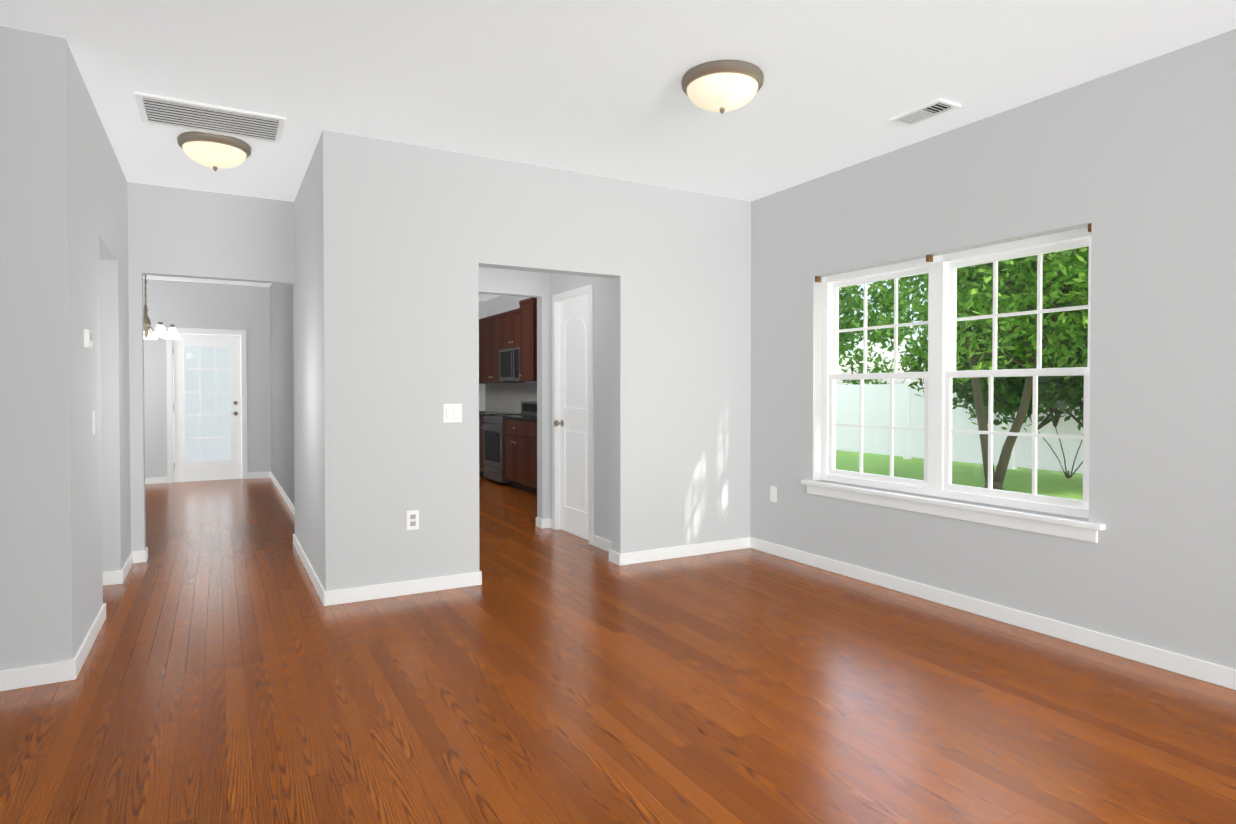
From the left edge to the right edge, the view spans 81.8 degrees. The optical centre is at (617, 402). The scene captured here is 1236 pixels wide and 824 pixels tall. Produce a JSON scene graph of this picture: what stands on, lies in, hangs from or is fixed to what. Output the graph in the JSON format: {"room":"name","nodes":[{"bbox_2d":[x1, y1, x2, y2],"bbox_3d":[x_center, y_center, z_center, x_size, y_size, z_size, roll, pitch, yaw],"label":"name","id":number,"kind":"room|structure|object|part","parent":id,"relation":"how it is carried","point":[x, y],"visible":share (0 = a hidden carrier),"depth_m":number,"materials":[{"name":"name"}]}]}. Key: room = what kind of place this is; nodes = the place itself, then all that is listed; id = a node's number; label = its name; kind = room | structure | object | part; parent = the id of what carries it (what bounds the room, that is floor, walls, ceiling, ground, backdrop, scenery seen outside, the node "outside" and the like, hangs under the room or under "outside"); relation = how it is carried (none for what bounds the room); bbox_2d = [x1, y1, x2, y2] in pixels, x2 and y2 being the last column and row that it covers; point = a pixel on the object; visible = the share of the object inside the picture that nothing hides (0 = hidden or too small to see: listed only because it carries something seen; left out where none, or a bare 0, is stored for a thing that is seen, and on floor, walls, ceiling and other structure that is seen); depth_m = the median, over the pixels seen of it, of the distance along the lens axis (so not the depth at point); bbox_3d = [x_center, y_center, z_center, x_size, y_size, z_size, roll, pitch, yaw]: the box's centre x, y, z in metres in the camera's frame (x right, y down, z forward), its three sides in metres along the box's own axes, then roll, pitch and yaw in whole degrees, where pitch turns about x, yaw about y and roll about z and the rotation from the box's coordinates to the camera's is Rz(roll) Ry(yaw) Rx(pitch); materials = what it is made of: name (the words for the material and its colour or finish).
{"room":"empty living room","nodes":[
{"label":"empty living room","id":0,"kind":"room"},
{"bbox_2d":[0,26,102,670],"bbox_3d":[-4.943,-0.163,2.127,5.430,2.740,0.930,0,1,-29],"label":"wall","id":1,"kind":"structure","parent":0,"point":[51,583],"depth_m":3.02,"materials":[{"name":"grey paint"}]},
{"bbox_2d":[84,329,92,347],"bbox_3d":[-2.548,-0.305,3.430,0.023,0.085,0.110,0,1,-29],"label":"thermostat","id":2,"kind":"object","parent":1,"relation":"attached to","point":[88,342],"visible":1,"depth_m":3.39,"materials":[{"name":"white plastic"}]},
{"bbox_2d":[93,411,94,433],"bbox_3d":[-2.680,0.105,3.638,0.010,0.116,0.072,0,1,-29],"label":"light switch","id":3,"kind":"object","parent":1,"relation":"attached to","point":[94,422],"visible":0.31,"depth_m":3.66,"materials":[{"name":"white plastic"}]},
{"bbox_2d":[98,115,121,262],"bbox_3d":[-3.054,-1.233,4.170,0.120,0.660,0.810,0,1,-29],"label":"wall","id":4,"kind":"structure","parent":0,"point":[109,168],"depth_m":4.27,"materials":[{"name":"grey paint"}]},
{"bbox_2d":[99,171,130,571],"bbox_3d":[-5.758,-0.184,3.579,5.430,2.740,0.740,0,1,-29],"label":"wall","id":5,"kind":"structure","parent":0,"point":[114,363],"depth_m":4.58,"materials":[{"name":"grey paint"}]},
{"bbox_2d":[127,182,293,551],"bbox_3d":[-3.067,-0.212,5.445,1.090,2.740,0.120,0,1,-29],"label":"wall","id":6,"kind":"structure","parent":0,"point":[181,232],"depth_m":5.29,"materials":[{"name":"grey paint"}]},
{"bbox_2d":[270,284,294,506],"bbox_3d":[-3.702,-0.251,8.076,0.120,2.740,5.090,0,1,-29],"label":"wall","id":7,"kind":"structure","parent":0,"point":[282,381],"depth_m":8.37,"materials":[{"name":"grey paint"}]},
{"bbox_2d":[0,472,1235,690],"bbox_3d":[-0.901,1.150,3.155,5.865,0.085,16.450,0,1,-29],"label":"baseboard","id":8,"kind":"structure","parent":7,"relation":"attached to","point":[56,672],"depth_m":4.17,"materials":[{"name":"white wood"}]},
{"bbox_2d":[143,279,484,482],"bbox_3d":[-6.457,-0.273,9.591,10.100,2.740,0.250,0,1,-29],"label":"wall","id":9,"kind":"structure","parent":0,"point":[179,304],"depth_m":9.90,"materials":[{"name":"grey paint"}]},
{"bbox_2d":[173,334,240,480],"bbox_3d":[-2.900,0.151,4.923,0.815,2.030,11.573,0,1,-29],"label":"french door","id":10,"kind":"structure","parent":9,"relation":"in","point":[191,470],"depth_m":9.92,"materials":[{"name":"white wood"}]},
{"bbox_3d":[-5.720,0.021,9.949,0.580,1.620,0.006,0,1,-29],"label":"glass","id":11,"kind":"part","parent":10,"relation":"part of","materials":[{"name":"clear glass"}]},
{"bbox_2d":[166,327,247,482],"bbox_3d":[-5.742,0.037,9.988,0.960,2.109,0.265,0,1,-29],"label":"door frame","id":12,"kind":"structure","parent":9,"relation":"attached to","point":[170,403],"depth_m":9.85,"materials":[{"name":"white wood"}]},
{"bbox_2d":[485,295,531,412],"bbox_3d":[-0.858,-0.275,9.679,0.250,2.740,5.580,0,1,-29],"label":"wall","id":13,"kind":"structure","parent":0,"point":[499,304],"depth_m":11.11,"materials":[{"name":"grey paint"}]},
{"bbox_2d":[485,382,536,412],"bbox_3d":[-0.967,-0.049,9.610,0.008,0.448,5.000,0,1,-29],"label":"backsplash","id":14,"kind":"structure","parent":13,"relation":"attached to","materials":[{"name":"tile"}]},
{"bbox_2d":[479,267,550,518],"bbox_3d":[-1.158,-0.224,6.242,1.180,2.740,0.120,0,1,-29],"label":"wall","id":15,"kind":"structure","parent":0,"point":[496,281],"depth_m":6.45,"materials":[{"name":"grey paint"}]},
{"bbox_2d":[554,295,588,539],"bbox_3d":[-0.381,0.128,6.087,0.113,2.025,0.661,0,1,-29],"label":"pantry door","id":16,"kind":"structure","parent":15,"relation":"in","point":[573,423],"depth_m":6.12,"materials":[{"name":"white wood"}]},
{"bbox_3d":[-0.527,0.185,6.310,0.078,0.060,0.060,0,1,-29],"label":"knob","id":17,"kind":"part","parent":16,"relation":"part of","materials":[{"name":"silver metal"}]},
{"bbox_2d":[552,284,593,544],"bbox_3d":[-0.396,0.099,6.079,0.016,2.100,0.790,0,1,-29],"label":"door frame","id":18,"kind":"structure","parent":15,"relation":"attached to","point":[573,293],"depth_m":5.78,"materials":[{"name":"white wood"}]},
{"bbox_2d":[478,156,750,553],"bbox_3d":[0.047,-0.208,5.164,2.225,2.740,0.140,0,1,-29],"label":"wall","id":19,"kind":"structure","parent":0,"point":[673,265],"depth_m":5.23,"materials":[{"name":"grey paint"}]},
{"bbox_2d":[0,476,1235,823],"bbox_3d":[-2.468,1.405,2.308,10.300,0.400,16.900,0,1,-29],"label":"floor","id":20,"kind":"structure","parent":0,"point":[234,670],"depth_m":2.82,"materials":[{"name":"brown wood"}]},
{"bbox_2d":[293,130,478,590],"bbox_3d":[-1.755,-0.208,5.162,0.920,2.740,1.900,0,1,-29],"label":"wall block","id":21,"kind":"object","parent":20,"relation":"on","point":[386,305],"visible":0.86,"depth_m":4.34,"materials":[{"name":"grey paint"}]},
{"bbox_2d":[407,510,418,529],"bbox_3d":[-1.255,0.721,4.361,0.072,0.116,0.009,0,1,-29],"label":"outlet","id":22,"kind":"object","parent":21,"relation":"attached to","point":[412,520],"visible":1,"depth_m":4.36,"materials":[{"name":"white plastic"}]},
{"bbox_2d":[443,404,461,422],"bbox_3d":[-1.036,0.069,4.473,0.118,0.116,0.010,0,1,-29],"label":"light switch","id":23,"kind":"object","parent":21,"relation":"attached to","point":[452,412],"visible":1,"depth_m":4.47,"materials":[{"name":"white plastic"}]},
{"bbox_2d":[479,297,536,494],"bbox_3d":[-1.267,-0.116,9.440,0.696,2.430,5.000,0,1,-29],"label":"kitchen cabinets","id":24,"kind":"object","parent":20,"relation":"on","point":[508,368],"visible":0.38,"depth_m":9.60,"materials":[{"name":"brown wood"}]},
{"bbox_2d":[479,411,536,421],"bbox_3d":[-1.238,0.198,9.461,0.630,0.038,5.000,0,1,-29],"label":"countertop","id":25,"kind":"structure","parent":24,"relation":"on","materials":[{"name":"stone"}]},
{"bbox_2d":[499,347,519,380],"bbox_3d":[-1.331,-0.511,9.811,0.438,0.440,0.756,0,1,-29],"label":"microwave","id":26,"kind":"object","parent":24,"relation":"in","point":[509,357],"depth_m":9.70,"materials":[{"name":"silver metal"}]},
{"bbox_2d":[550,273,610,540],"bbox_3d":[0.155,-0.223,6.177,1.045,2.740,1.520,0,1,-29],"label":"wall block","id":27,"kind":"object","parent":20,"relation":"on","point":[560,283],"visible":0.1,"depth_m":5.64,"materials":[{"name":"grey"}]},
{"bbox_2d":[0,0,1235,300],"bbox_3d":[-2.468,-1.610,2.263,10.300,0.150,16.900,0,1,-29],"label":"ceiling","id":28,"kind":"structure","parent":0,"point":[588,86],"depth_m":3.33,"materials":[{"name":"white paint"}]},
{"bbox_2d":[144,275,180,339],"bbox_3d":[-4.904,-1.136,7.408,0.626,0.950,0.606,0,1,-29],"label":"chandelier","id":29,"kind":"object","parent":28,"relation":"hanging from","point":[171,332],"visible":0.67,"depth_m":7.38,"materials":[{"name":"white glass"}]},
{"bbox_2d":[134,92,285,143],"bbox_3d":[-2.225,-1.552,3.926,0.690,0.014,0.440,0,1,-29],"label":"ceiling vent","id":30,"kind":"object","parent":28,"relation":"in","point":[188,115],"visible":1,"depth_m":3.90,"materials":[{"name":"white plastic"}]},
{"bbox_2d":[177,131,250,170],"bbox_3d":[-2.431,-1.479,4.304,0.390,0.172,0.390,0,1,-29],"label":"hall ceiling light","id":31,"kind":"object","parent":28,"relation":"attached to","point":[215,152],"visible":0.98,"depth_m":4.20,"materials":[{"name":"white glass"}]},
{"bbox_3d":[-2.431,-1.472,4.304,0.340,0.100,0.340,0,1,-29],"label":"lamp shade","id":32,"kind":"part","parent":31,"relation":"part of","materials":[{"name":"white glass"}]},
{"bbox_2d":[681,60,763,113],"bbox_3d":[0.499,-1.466,3.415,0.390,0.172,0.390,0,1,-29],"label":"ceiling light","id":33,"kind":"object","parent":28,"relation":"attached to","point":[721,86],"visible":1,"depth_m":3.30,"materials":[{"name":"white glass"}]},
{"bbox_3d":[0.499,-1.459,3.415,0.340,0.100,0.340,0,1,-29],"label":"lamp shade","id":34,"kind":"part","parent":33,"relation":"part of","materials":[{"name":"white glass"}]},
{"bbox_2d":[889,98,960,126],"bbox_3d":[1.643,-1.551,3.827,0.170,0.014,0.320,0,1,-29],"label":"ceiling vent","id":35,"kind":"object","parent":28,"relation":"in","point":[928,111],"visible":0.98,"depth_m":3.81,"materials":[{"name":"white plastic"}]},
{"bbox_2d":[750,29,1235,668],"bbox_3d":[3.097,-0.164,2.209,0.200,2.740,11.320,0,1,-29],"label":"wall","id":36,"kind":"structure","parent":0,"point":[1134,165],"depth_m":3.42,"materials":[{"name":"grey paint"}]},
{"bbox_2d":[770,486,776,501],"bbox_3d":[1.187,0.699,5.428,0.009,0.116,0.072,0,1,-29],"label":"outlet","id":37,"kind":"object","parent":36,"relation":"attached to","point":[773,493],"visible":1,"depth_m":5.42,"materials":[{"name":"white plastic"}]},
{"bbox_2d":[815,276,820,282],"bbox_3d":[1.416,-0.870,5.049,0.040,0.040,0.032,0,1,-29],"label":"curtain bracket","id":38,"kind":"object","parent":36,"relation":"attached to","point":[817,278],"depth_m":5.04,"materials":[{"name":"brown metal"}]},
{"bbox_2d":[926,255,932,261],"bbox_3d":[1.861,-0.858,4.258,0.040,0.040,0.032,0,1,-29],"label":"curtain bracket","id":39,"kind":"object","parent":36,"relation":"attached to","point":[929,258],"depth_m":4.25,"materials":[{"name":"brown metal"}]},
{"bbox_2d":[801,480,1104,542],"bbox_3d":[1.854,0.616,4.276,0.135,0.095,1.990,0,1,-29],"label":"window sill","id":40,"kind":"structure","parent":36,"relation":"attached to","point":[1046,523],"depth_m":4.00,"materials":[{"name":"white wood"}]},
{"bbox_2d":[822,227,1090,518],"bbox_3d":[1.952,-0.157,4.319,0.090,1.449,1.840,0,1,-29],"label":"window unit","id":41,"kind":"structure","parent":36,"relation":"in","point":[942,372],"depth_m":4.25,"materials":[{"name":"white plastic"}]},
{"bbox_2d":[1088,223,1091,232],"bbox_3d":[2.305,-0.847,3.466,0.040,0.040,0.032,0,1,-29],"label":"curtain bracket","id":42,"kind":"object","parent":36,"relation":"attached to","point":[1089,225],"depth_m":3.46,"materials":[{"name":"brown metal"}]},
{"label":"outside","id":43,"kind":"structure","parent":0,"visible":0},
{"bbox_2d":[836,450,1082,499],"bbox_3d":[3.862,1.463,13.606,140.000,0.150,140.000,0,1,-29],"label":"lawn","id":44,"kind":"structure","parent":43,"point":[1053,479],"depth_m":13.85,"materials":[{"name":"green plant"}]},
{"bbox_2d":[185,246,1088,489],"bbox_3d":[2.179,-3.319,8.428,40.215,9.584,40.892,0,1,-29],"label":"garden","id":45,"kind":"object","parent":44,"relation":"on","point":[842,406],"depth_m":12.67,"materials":[{"name":"plant"}]}
]}

